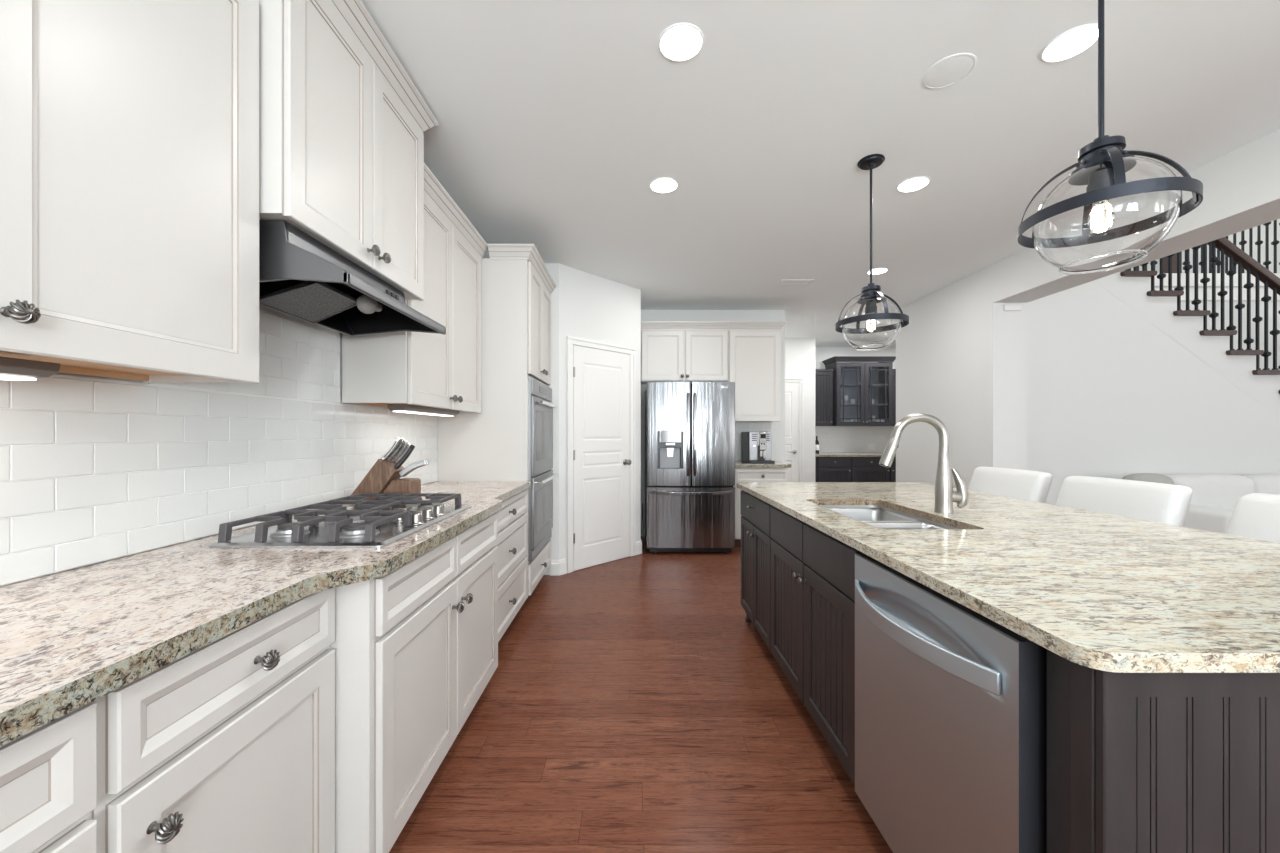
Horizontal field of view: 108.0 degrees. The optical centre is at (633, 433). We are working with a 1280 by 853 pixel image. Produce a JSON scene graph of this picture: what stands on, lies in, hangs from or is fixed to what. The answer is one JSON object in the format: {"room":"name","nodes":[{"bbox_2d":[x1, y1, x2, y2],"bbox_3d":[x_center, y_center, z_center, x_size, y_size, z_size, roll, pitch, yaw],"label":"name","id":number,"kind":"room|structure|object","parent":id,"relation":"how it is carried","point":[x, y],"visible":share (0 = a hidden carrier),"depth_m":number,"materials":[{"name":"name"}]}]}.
{"room":"kitchen","nodes":[
{"label":"kitchen","id":0,"kind":"room"},
{"bbox_2d":[0,305,430,586],"bbox_3d":[-1.485,-0.125,0.500,0.230,2.740,7.400,0,0,0],"label":"wall","id":1,"kind":"structure","parent":0,"point":[260,306],"depth_m":1.77,"materials":[{"name":"white paint"}]},
{"bbox_2d":[0,0,258,383],"bbox_3d":[-1.179,-0.721,0.704,0.357,1.164,1.203,0,0,0],"label":"upper cabinet","id":2,"kind":"object","parent":1,"relation":"attached to","point":[129,129],"visible":1,"depth_m":0.97,"materials":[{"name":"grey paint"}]},
{"bbox_2d":[0,356,60,380],"bbox_3d":[-1.223,-0.125,0.627,0.094,0.036,0.655,0,0,0],"label":"light","id":3,"kind":"object","parent":2,"relation":"attached to","point":[11,369],"visible":1,"depth_m":0.91,"materials":[{"name":"white plastic"}]},
{"bbox_2d":[0,308,437,585],"bbox_3d":[-1.365,-0.064,1.386,0.009,0.783,3.672,0,0,0],"label":"tile backsplash","id":4,"kind":"structure","parent":1,"relation":"attached to","point":[92,470],"depth_m":1.38,"materials":[{"name":"white tile"}]},
{"bbox_2d":[259,0,438,300],"bbox_3d":[-1.144,-1.046,1.734,0.428,0.862,0.965,0,0,0],"label":"upper cabinet","id":5,"kind":"object","parent":1,"relation":"attached to","point":[342,121],"visible":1,"depth_m":1.57,"materials":[{"name":"grey paint"}]},
{"bbox_2d":[259,220,445,335],"bbox_3d":[-1.091,-0.518,1.695,0.527,0.198,0.700,0,0,0],"label":"range hood","id":6,"kind":"object","parent":1,"relation":"attached to","point":[301,277],"visible":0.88,"depth_m":1.57,"materials":[{"name":"silver metal"}]},
{"bbox_2d":[342,163,487,412],"bbox_3d":[-1.179,-0.716,2.692,0.358,1.154,1.058,0,0,0],"label":"upper cabinet","id":7,"kind":"object","parent":1,"relation":"attached to","point":[435,370],"visible":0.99,"depth_m":2.50,"materials":[{"name":"grey paint"}]},
{"bbox_2d":[387,404,459,416],"bbox_3d":[-1.153,-0.125,2.605,0.094,0.036,0.690,0,0,0],"label":"light","id":8,"kind":"object","parent":7,"relation":"attached to","point":[402,408],"visible":0.99,"depth_m":2.46,"materials":[{"name":"white plastic"}]},
{"bbox_2d":[544,264,640,574],"bbox_3d":[-0.765,-0.125,4.895,1.670,2.740,1.610,0,0,0],"label":"wall","id":9,"kind":"structure","parent":0,"point":[584,305],"depth_m":4.25,"materials":[{"name":"white paint"}]},
{"bbox_2d":[550,558,566,575],"bbox_3d":[-0.663,1.177,4.096,0.148,0.135,0.044,0,0,-23],"label":"baseboard","id":10,"kind":"structure","parent":9,"relation":"attached to","point":[557,567],"depth_m":4.08,"materials":[{"name":"white paint"}]},
{"bbox_2d":[567,336,634,572],"bbox_3d":[-0.273,0.189,4.424,0.082,2.112,0.856,0,0,45],"label":"door","id":11,"kind":"structure","parent":9,"relation":"in","point":[600,383],"depth_m":4.41,"materials":[{"name":"white paint"}]},
{"bbox_2d":[635,539,641,554],"bbox_3d":[0.063,1.177,4.847,0.055,0.135,0.208,0,0,19],"label":"baseboard","id":12,"kind":"structure","parent":9,"relation":"attached to","point":[638,544],"depth_m":4.79,"materials":[{"name":"white paint"}]},
{"bbox_2d":[389,536,892,852],"bbox_3d":[3.900,1.270,2.550,11.000,0.050,11.500,0,0,0],"label":"floor","id":13,"kind":"structure","parent":0,"point":[632,704],"depth_m":1.88,"materials":[{"name":"red wood"}]},
{"bbox_2d":[0,702,96,852],"bbox_3d":[-1.044,0.809,0.396,0.645,0.872,0.552,0,0,0],"label":"base cabinet","id":14,"kind":"object","parent":13,"relation":"on","point":[48,774],"visible":0.68,"depth_m":0.61,"materials":[{"name":"grey paint"}]},
{"bbox_2d":[92,588,334,852],"bbox_3d":[-1.044,0.809,0.935,0.645,0.872,0.522,0,0,0],"label":"base cabinet","id":15,"kind":"object","parent":13,"relation":"on","point":[228,745],"visible":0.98,"depth_m":0.89,"materials":[{"name":"grey paint"}]},
{"bbox_2d":[330,512,497,852],"bbox_3d":[-0.994,0.809,1.740,0.745,0.872,1.085,0,0,0],"label":"base cabinet","id":16,"kind":"object","parent":13,"relation":"on","point":[415,645],"visible":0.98,"depth_m":1.37,"materials":[{"name":"grey paint"}]},
{"bbox_2d":[0,481,530,746],"bbox_3d":[-1.006,0.350,1.387,0.721,0.040,3.674,0,0,0],"label":"countertop","id":17,"kind":"structure","parent":16,"relation":"on","point":[70,639],"depth_m":0.91,"materials":[{"name":"stone"}]},
{"bbox_2d":[209,493,471,547],"bbox_3d":[-0.977,0.297,1.710,0.510,0.066,0.750,0,0,0],"label":"gas cooktop","id":18,"kind":"object","parent":17,"relation":"in","point":[385,521],"visible":1,"depth_m":1.49,"materials":[{"name":"silver metal"}]},
{"bbox_2d":[351,459,420,499],"bbox_3d":[-1.187,0.224,2.220,0.294,0.211,0.110,0,0,0],"label":"knife block","id":19,"kind":"object","parent":17,"relation":"on","point":[383,477],"visible":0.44,"depth_m":2.17,"materials":[{"name":"brown wood"}]},
{"bbox_2d":[381,437,400,460],"bbox_3d":[-1.139,0.073,2.178,0.091,0.110,0.017,0,0,0],"label":"kitchen knife","id":20,"kind":"object","parent":19,"relation":"on","point":[391,449],"visible":1,"depth_m":2.17,"materials":[{"name":"silver metal"}]},
{"bbox_2d":[386,438,404,461],"bbox_3d":[-1.132,0.077,2.200,0.092,0.112,0.017,0,0,0],"label":"kitchen knife","id":21,"kind":"object","parent":19,"relation":"in","point":[402,440],"visible":0.8,"depth_m":2.19,"materials":[{"name":"silver metal"}]},
{"bbox_2d":[389,440,407,462],"bbox_3d":[-1.126,0.086,2.222,0.088,0.107,0.017,0,0,0],"label":"kitchen knife","id":22,"kind":"object","parent":19,"relation":"on","point":[404,444],"visible":0.81,"depth_m":2.21,"materials":[{"name":"silver metal"}]},
{"bbox_2d":[394,443,410,463],"bbox_3d":[-1.119,0.097,2.244,0.083,0.100,0.017,0,0,0],"label":"kitchen knife","id":23,"kind":"object","parent":19,"relation":"on","point":[406,448],"visible":0.81,"depth_m":2.24,"materials":[{"name":"silver metal"}]},
{"bbox_2d":[394,445,414,468],"bbox_3d":[-1.085,0.110,2.200,0.095,0.116,0.017,0,0,0],"label":"kitchen knife","id":24,"kind":"object","parent":19,"relation":"in","point":[404,458],"visible":1,"depth_m":2.19,"materials":[{"name":"black plastic"}]},
{"bbox_2d":[399,459,428,476],"bbox_3d":[-1.050,0.165,2.220,0.130,0.082,0.042,0,0,0],"label":"knife","id":25,"kind":"object","parent":19,"relation":"on","point":[407,470],"visible":1,"depth_m":2.20,"materials":[{"name":"silver metal"}]},
{"bbox_2d":[437,244,555,597],"bbox_3d":[-1.024,-0.024,3.621,0.687,2.538,0.906,0,0,0],"label":"tall cabinet","id":26,"kind":"object","parent":13,"relation":"on","point":[491,444],"visible":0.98,"depth_m":3.23,"materials":[{"name":"grey paint"}]},
{"bbox_2d":[528,378,557,560],"bbox_3d":[-0.983,0.255,3.653,0.675,1.288,0.778,0,0,0],"label":"double wall oven","id":27,"kind":"object","parent":26,"relation":"in","point":[540,407],"visible":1,"depth_m":3.47,"materials":[{"name":"silver metal"}]},
{"bbox_2d":[495,489,526,641],"bbox_3d":[-1.035,0.809,2.753,0.664,0.872,0.937,0,0,0],"label":"base cabinet","id":28,"kind":"object","parent":13,"relation":"on","point":[512,518],"visible":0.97,"depth_m":2.81,"materials":[{"name":"grey paint"}]},
{"bbox_2d":[645,382,734,553],"bbox_3d":[0.585,0.359,5.145,0.908,1.772,0.910,0,0,0],"label":"refrigerator","id":29,"kind":"object","parent":13,"relation":"on","point":[690,426],"visible":1,"depth_m":4.75,"materials":[{"name":"grey metal"}]},
{"bbox_2d":[642,503,643,548],"bbox_3d":[0.098,1.042,5.253,0.020,0.406,0.717,0,0,0],"label":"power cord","id":30,"kind":"object","parent":29,"relation":"attached to","point":[642,503],"visible":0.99,"depth_m":4.95,"materials":[{"name":"black plastic"}]},
{"bbox_2d":[740,490,771,650],"bbox_3d":[1.065,0.809,2.773,0.771,0.872,0.681,0,0,0],"label":"base cabinet","id":31,"kind":"object","parent":13,"relation":"on","point":[755,518],"visible":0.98,"depth_m":2.72,"materials":[{"name":"brown paint"}]},
{"bbox_2d":[733,468,788,546],"bbox_3d":[1.375,0.808,5.299,0.594,0.874,0.658,0,0,0],"label":"base cabinet","id":32,"kind":"object","parent":13,"relation":"on","point":[741,474],"visible":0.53,"depth_m":5.01,"materials":[{"name":"grey paint"}]},
{"bbox_2d":[735,461,790,467],"bbox_3d":[1.391,0.350,5.304,0.649,0.040,0.648,0,0,0],"label":"countertop","id":33,"kind":"structure","parent":32,"relation":"on","point":[738,464],"depth_m":4.98,"materials":[{"name":"stone"}]},
{"bbox_2d":[742,432,774,462],"bbox_3d":[1.415,0.155,5.338,0.271,0.350,0.445,0,0,0],"label":"coffee machine","id":34,"kind":"object","parent":33,"relation":"on","point":[756,446],"visible":1,"depth_m":5.20,"materials":[{"name":"silver plastic"}]},
{"bbox_2d":[748,461,774,462],"bbox_3d":[1.415,0.316,5.163,0.271,0.026,0.096,0,0,0],"label":"drip tray","id":35,"kind":"object","parent":34,"relation":"on","point":[748,461],"depth_m":5.12,"materials":[{"name":"black plastic"}]},
{"bbox_2d":[770,506,861,785],"bbox_3d":[1.065,0.809,1.958,0.769,0.872,0.944,0,0,0],"label":"base cabinet","id":36,"kind":"object","parent":13,"relation":"on","point":[813,571],"visible":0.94,"depth_m":1.81,"materials":[{"name":"brown paint"}]},
{"bbox_2d":[737,482,1279,672],"bbox_3d":[1.317,0.345,1.927,1.257,0.030,2.457,0,0,0],"label":"countertop","id":37,"kind":"structure","parent":36,"relation":"on","point":[1095,590],"depth_m":1.12,"materials":[{"name":"stone"}]},
{"bbox_2d":[820,505,957,528],"bbox_3d":[1.040,0.459,1.968,0.430,0.196,0.793,0,0,0],"label":"sink","id":38,"kind":"object","parent":37,"relation":"in","point":[881,517],"visible":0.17,"depth_m":2.21,"materials":[{"name":"silver metal"}]},
{"bbox_2d":[828,508,919,520],"bbox_3d":[1.040,0.466,2.158,0.387,0.182,0.369,0,0,0],"label":"basin","id":39,"kind":"object","parent":38,"relation":"in","point":[860,514],"depth_m":2.33,"materials":[{"name":"silver metal"}]},
{"bbox_2d":[866,523,945,528],"bbox_3d":[1.040,0.461,1.770,0.387,0.172,0.354,0,0,0],"label":"basin","id":40,"kind":"object","parent":38,"relation":"in","point":[879,525],"depth_m":1.94,"materials":[{"name":"silver metal"}]},
{"bbox_2d":[879,413,968,513],"bbox_3d":[1.211,0.122,1.945,0.368,0.415,0.068,0,0,0],"label":"kitchen faucet","id":41,"kind":"object","parent":37,"relation":"on","point":[945,496],"visible":1,"depth_m":1.93,"materials":[{"name":"silver metal"}]},
{"bbox_2d":[815,457,895,481],"bbox_3d":[3.712,0.808,7.675,1.735,0.874,0.647,0,0,0],"label":"base cabinet","id":42,"kind":"object","parent":13,"relation":"on","point":[827,469],"visible":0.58,"depth_m":7.38,"materials":[{"name":"grey paint"}]},
{"bbox_2d":[815,453,895,456],"bbox_3d":[3.719,0.350,7.678,1.752,0.040,0.637,0,0,0],"label":"countertop","id":43,"kind":"structure","parent":42,"relation":"on","point":[819,454],"depth_m":7.36,"materials":[{"name":"stone"}]},
{"bbox_2d":[815,436,818,453],"bbox_3d":[3.010,0.184,7.660,0.076,0.291,0.075,0,0,0],"label":"wine bottle","id":44,"kind":"object","parent":43,"relation":"on","point":[816,440],"visible":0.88,"depth_m":7.63,"materials":[{"name":"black glass"}]},
{"bbox_2d":[855,553,1046,852],"bbox_3d":[1.014,0.808,1.160,0.772,0.874,0.628,0,0,0],"label":"dishwasher","id":45,"kind":"object","parent":13,"relation":"on","point":[951,701],"visible":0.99,"depth_m":1.05,"materials":[{"name":"silver metal"}]},
{"bbox_2d":[1039,645,1046,852],"bbox_3d":[1.069,0.756,1.162,0.662,0.767,0.624,0,0,0],"label":"tub","id":46,"kind":"object","parent":45,"relation":"in","point":[1042,651],"depth_m":0.85,"materials":[{"name":"black plastic"}]},
{"bbox_2d":[968,467,1052,502],"bbox_3d":[2.093,0.732,2.885,0.570,1.026,0.541,0,0,0],"label":"counter stool","id":47,"kind":"object","parent":13,"relation":"on","point":[1029,485],"visible":0.21,"depth_m":2.79,"materials":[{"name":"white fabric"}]},
{"bbox_2d":[1055,476,1192,526],"bbox_3d":[2.078,0.732,2.215,0.570,1.026,0.541,0,0,0],"label":"counter stool","id":48,"kind":"object","parent":13,"relation":"on","point":[1142,500],"visible":0.24,"depth_m":2.12,"materials":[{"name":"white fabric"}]},
{"bbox_2d":[1047,650,1279,852],"bbox_3d":[1.116,0.803,1.918,0.768,0.883,2.388,0,0,0],"label":"island end panel","id":49,"kind":"object","parent":13,"relation":"on","point":[1137,762],"visible":0.3,"depth_m":0.73,"materials":[{"name":"brown paint"}]},
{"bbox_2d":[1165,474,1279,533],"bbox_3d":[5.850,0.805,3.980,2.700,0.879,0.960,0,0,0],"label":"sofa","id":50,"kind":"object","parent":13,"relation":"on","point":[1214,498],"visible":0.33,"depth_m":4.06,"materials":[{"name":"white fabric"}]},
{"bbox_2d":[1122,473,1173,484],"bbox_3d":[4.545,0.473,4.120,0.378,0.240,0.198,0,0,0],"label":"throw pillow","id":51,"kind":"object","parent":50,"relation":"on","point":[1147,477],"visible":0.38,"depth_m":4.05,"materials":[{"name":"grey fabric"}]},
{"bbox_2d":[1165,474,1254,509],"bbox_3d":[5.117,0.565,4.180,0.761,0.398,0.240,0,0,0],"label":"cushion","id":52,"kind":"object","parent":50,"relation":"on","point":[1210,490],"depth_m":4.07,"materials":[{"name":"white fabric"}]},
{"bbox_2d":[1243,474,1279,493],"bbox_3d":[5.850,0.565,4.180,0.761,0.398,0.240,0,0,0],"label":"cushion","id":53,"kind":"object","parent":50,"relation":"on","point":[1263,483],"depth_m":4.09,"materials":[{"name":"white fabric"}]},
{"bbox_2d":[1226,493,1279,542],"bbox_3d":[2.078,0.732,1.500,0.570,1.026,0.541,0,0,0],"label":"counter stool","id":54,"kind":"object","parent":13,"relation":"on","point":[1255,515],"visible":0.13,"depth_m":1.69,"materials":[{"name":"white fabric"}]},
{"bbox_2d":[641,310,784,535],"bbox_3d":[0.950,-0.125,6.455,1.760,2.740,1.650,0,0,0],"label":"wall","id":55,"kind":"structure","parent":0,"point":[777,427],"depth_m":5.63,"materials":[{"name":"white paint"}]},
{"bbox_2d":[641,321,728,383],"bbox_3d":[0.578,-0.929,5.433,0.992,0.669,0.389,0,0,0],"label":"upper cabinet","id":56,"kind":"object","parent":55,"relation":"attached to","point":[671,351],"visible":1,"depth_m":5.29,"materials":[{"name":"grey paint"}]},
{"bbox_2d":[735,422,770,460],"bbox_3d":[1.367,0.093,5.624,0.588,0.469,0.010,0,0,0],"label":"tile backsplash","id":57,"kind":"structure","parent":55,"relation":"attached to","point":[740,427],"depth_m":5.62,"materials":[{"name":"white tile"}]},
{"bbox_2d":[728,321,786,421],"bbox_3d":[1.403,-0.702,5.435,0.654,1.125,0.386,0,0,0],"label":"upper cabinet","id":58,"kind":"object","parent":55,"relation":"attached to","point":[754,347],"visible":0.94,"depth_m":5.29,"materials":[{"name":"grey paint"}]},
{"bbox_2d":[785,378,802,481],"bbox_3d":[2.217,0.189,7.242,0.858,2.112,0.074,0,0,0],"label":"door","id":59,"kind":"structure","parent":55,"relation":"in","point":[793,391],"depth_m":7.27,"materials":[{"name":"white paint"}]},
{"bbox_2d":[785,338,814,481],"bbox_3d":[2.335,-0.125,7.690,1.010,2.740,0.820,0,0,0],"label":"wall","id":60,"kind":"structure","parent":0,"point":[799,352],"depth_m":7.28,"materials":[{"name":"white paint"}]},
{"bbox_2d":[815,369,832,425],"bbox_3d":[3.067,-0.596,7.819,0.443,0.938,0.357,0,0,0],"label":"upper cabinet","id":61,"kind":"object","parent":60,"relation":"attached to","point":[823,377],"visible":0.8,"depth_m":7.68,"materials":[{"name":"grey paint"}]},
{"bbox_2d":[815,426,893,452],"bbox_3d":[3.720,0.101,7.995,1.748,0.454,0.008,0,0,0],"label":"tile backsplash","id":62,"kind":"structure","parent":60,"relation":"attached to","point":[832,439],"depth_m":7.99,"materials":[{"name":"white tile"}]},
{"bbox_2d":[868,444,874,449],"bbox_3d":[4.080,0.233,7.985,0.120,0.115,0.009,0,0,0],"label":"wall outlet","id":63,"kind":"object","parent":62,"relation":"attached to","point":[870,446],"visible":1,"depth_m":7.98,"materials":[{"name":"white plastic"}]},
{"bbox_2d":[361,0,1279,346],"bbox_3d":[1.600,-1.543,2.450,6.400,0.104,11.300,0,0,0],"label":"ceiling","id":64,"kind":"structure","parent":0,"point":[557,119],"depth_m":2.23,"materials":[{"name":"white paint"}]},
{"bbox_2d":[649,177,678,192],"bbox_3d":[0.180,-1.492,2.800,0.176,0.005,0.176,0,0,0],"label":"recessed light","id":65,"kind":"object","parent":64,"relation":"in","point":[663,184],"visible":1,"depth_m":2.79,"materials":[{"name":"white paint"}]},
{"bbox_2d":[658,23,703,61],"bbox_3d":[0.180,-1.492,1.780,0.176,0.005,0.176,0,0,0],"label":"recessed light","id":66,"kind":"object","parent":64,"relation":"in","point":[680,42],"visible":1,"depth_m":1.77,"materials":[{"name":"white paint"}]},
{"bbox_2d":[776,280,813,285],"bbox_3d":[1.590,-1.492,4.600,0.320,0.006,0.170,0,0,0],"label":"ceiling vent","id":67,"kind":"object","parent":64,"relation":"in","point":[781,282],"visible":1,"depth_m":4.60,"materials":[{"name":"white plastic"}]},
{"bbox_2d":[835,154,908,349],"bbox_3d":[1.300,-0.983,2.550,0.359,1.023,0.359,0,0,3],"label":"pendant lamp","id":68,"kind":"object","parent":64,"relation":"hanging from","point":[873,322],"visible":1,"depth_m":2.47,"materials":[{"name":"clear glass"}]},
{"bbox_2d":[867,268,887,274],"bbox_3d":[2.240,-1.492,4.280,0.176,0.005,0.176,0,0,0],"label":"recessed light","id":69,"kind":"object","parent":64,"relation":"in","point":[875,271],"visible":0.9,"depth_m":4.28,"materials":[{"name":"white paint"}]},
{"bbox_2d":[896,176,930,191],"bbox_3d":[1.675,-1.492,2.790,0.176,0.005,0.176,0,0,0],"label":"recessed light","id":70,"kind":"object","parent":64,"relation":"in","point":[915,183],"visible":1,"depth_m":2.78,"materials":[{"name":"white paint"}]},
{"bbox_2d":[1040,24,1097,62],"bbox_3d":[1.675,-1.492,1.785,0.176,0.005,0.176,0,0,0],"label":"recessed light","id":71,"kind":"object","parent":64,"relation":"in","point":[1075,41],"visible":0.89,"depth_m":1.78,"materials":[{"name":"white paint"}]},
{"bbox_2d":[1017,0,1202,274],"bbox_3d":[1.300,-0.983,1.294,0.359,1.023,0.359,0,0,34],"label":"pendant lamp","id":72,"kind":"object","parent":64,"relation":"hanging from","point":[1116,206],"visible":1,"depth_m":1.22,"materials":[{"name":"clear glass"}]},
{"bbox_2d":[815,347,895,368],"bbox_3d":[3.820,-0.125,6.925,1.960,2.740,2.350,0,0,0],"label":"wall","id":73,"kind":"structure","parent":0,"point":[821,353],"depth_m":8.00,"materials":[{"name":"white paint"}]},
{"bbox_2d":[822,356,895,425],"bbox_3d":[3.747,-0.685,7.745,1.028,1.116,0.506,0,0,0],"label":"upper cabinet","id":74,"kind":"object","parent":73,"relation":"attached to","point":[862,392],"visible":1,"depth_m":7.56,"materials":[{"name":"grey paint"}]},
{"bbox_2d":[892,369,895,425],"bbox_3d":[4.393,-0.596,7.819,0.374,0.938,0.357,0,0,0],"label":"upper cabinet","id":75,"kind":"object","parent":73,"relation":"attached to","point":[894,370],"visible":0.05,"depth_m":7.68,"materials":[{"name":"grey paint"}]},
{"bbox_2d":[896,129,1279,489],"bbox_3d":[3.320,-1.505,1.215,0.300,5.500,8.830,0,0,0],"label":"wall","id":76,"kind":"structure","parent":0,"point":[961,358],"depth_m":4.11,"materials":[{"name":"white paint"}]},
{"bbox_2d":[1003,304,1020,310],"bbox_3d":[3.333,-1.109,4.093,0.143,0.058,0.027,0,0,0],"label":"wall sensor","id":77,"kind":"object","parent":76,"relation":"attached to","point":[1006,307],"visible":1,"depth_m":4.08,"materials":[{"name":"white plastic"}]},
{"bbox_2d":[1124,260,1155,270],"bbox_3d":[6.300,-2.930,8.250,6.200,2.650,0.100,0,0,0],"label":"wall","id":78,"kind":"structure","parent":0,"point":[1148,264],"depth_m":8.20,"materials":[{"name":"white paint"}]},
{"bbox_2d":[1027,271,1279,504],"bbox_3d":[6.335,-0.326,4.560,5.730,3.142,0.120,0,0,0],"label":"wall","id":79,"kind":"structure","parent":0,"point":[1110,394],"depth_m":4.50,"materials":[{"name":"white paint"}]},
{"bbox_2d":[1094,271,1279,417],"bbox_3d":[6.271,-0.361,5.048,4.158,3.165,1.165,0,0,0],"label":"staircase","id":80,"kind":"structure","parent":79,"relation":"attached to","point":[1123,273],"depth_m":4.46,"materials":[{"name":"brown wood"}]},
{"bbox_2d":[1125,237,1279,369],"bbox_3d":[6.296,-1.030,4.535,4.070,3.878,0.080,0,0,0],"label":"stair railing","id":81,"kind":"object","parent":80,"relation":"on","point":[1227,248],"visible":0.45,"depth_m":4.53,"materials":[{"name":"grey metal"}]},
{"bbox_2d":[1155,287,1279,298],"bbox_3d":[6.335,-1.770,6.930,5.730,0.310,2.540,0,0,0],"label":"floor","id":82,"kind":"structure","parent":0,"point":[1200,289],"depth_m":5.66,"materials":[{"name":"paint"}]},
{"bbox_2d":[1128,220,1279,272],"bbox_3d":[7.200,-2.466,5.720,3.900,1.080,0.150,0,0,0],"label":"landing railing","id":83,"kind":"object","parent":82,"relation":"on","point":[1242,242],"visible":0.19,"depth_m":5.71,"materials":[{"name":"grey metal"}]},
{"bbox_2d":[1156,219,1279,272],"bbox_3d":[9.280,-1.505,2.550,0.160,5.500,11.500,0,0,0],"label":"wall","id":84,"kind":"structure","parent":0,"point":[1271,226],"depth_m":6.89,"materials":[{"name":"white paint"}]},
{"bbox_2d":[1181,301,1279,369],"bbox_3d":[6.335,-0.185,5.705,5.730,2.860,0.090,0,0,0],"label":"wall","id":85,"kind":"structure","parent":0,"point":[1183,303],"depth_m":5.66,"materials":[{"name":"white paint"}]},
{"bbox_2d":[1155,273,1279,300],"bbox_3d":[6.335,-1.779,5.647,5.730,0.328,0.025,0,0,0],"label":"trim","id":86,"kind":"structure","parent":85,"relation":"attached to","point":[1174,275],"depth_m":5.63,"materials":[{"name":"white paint"}]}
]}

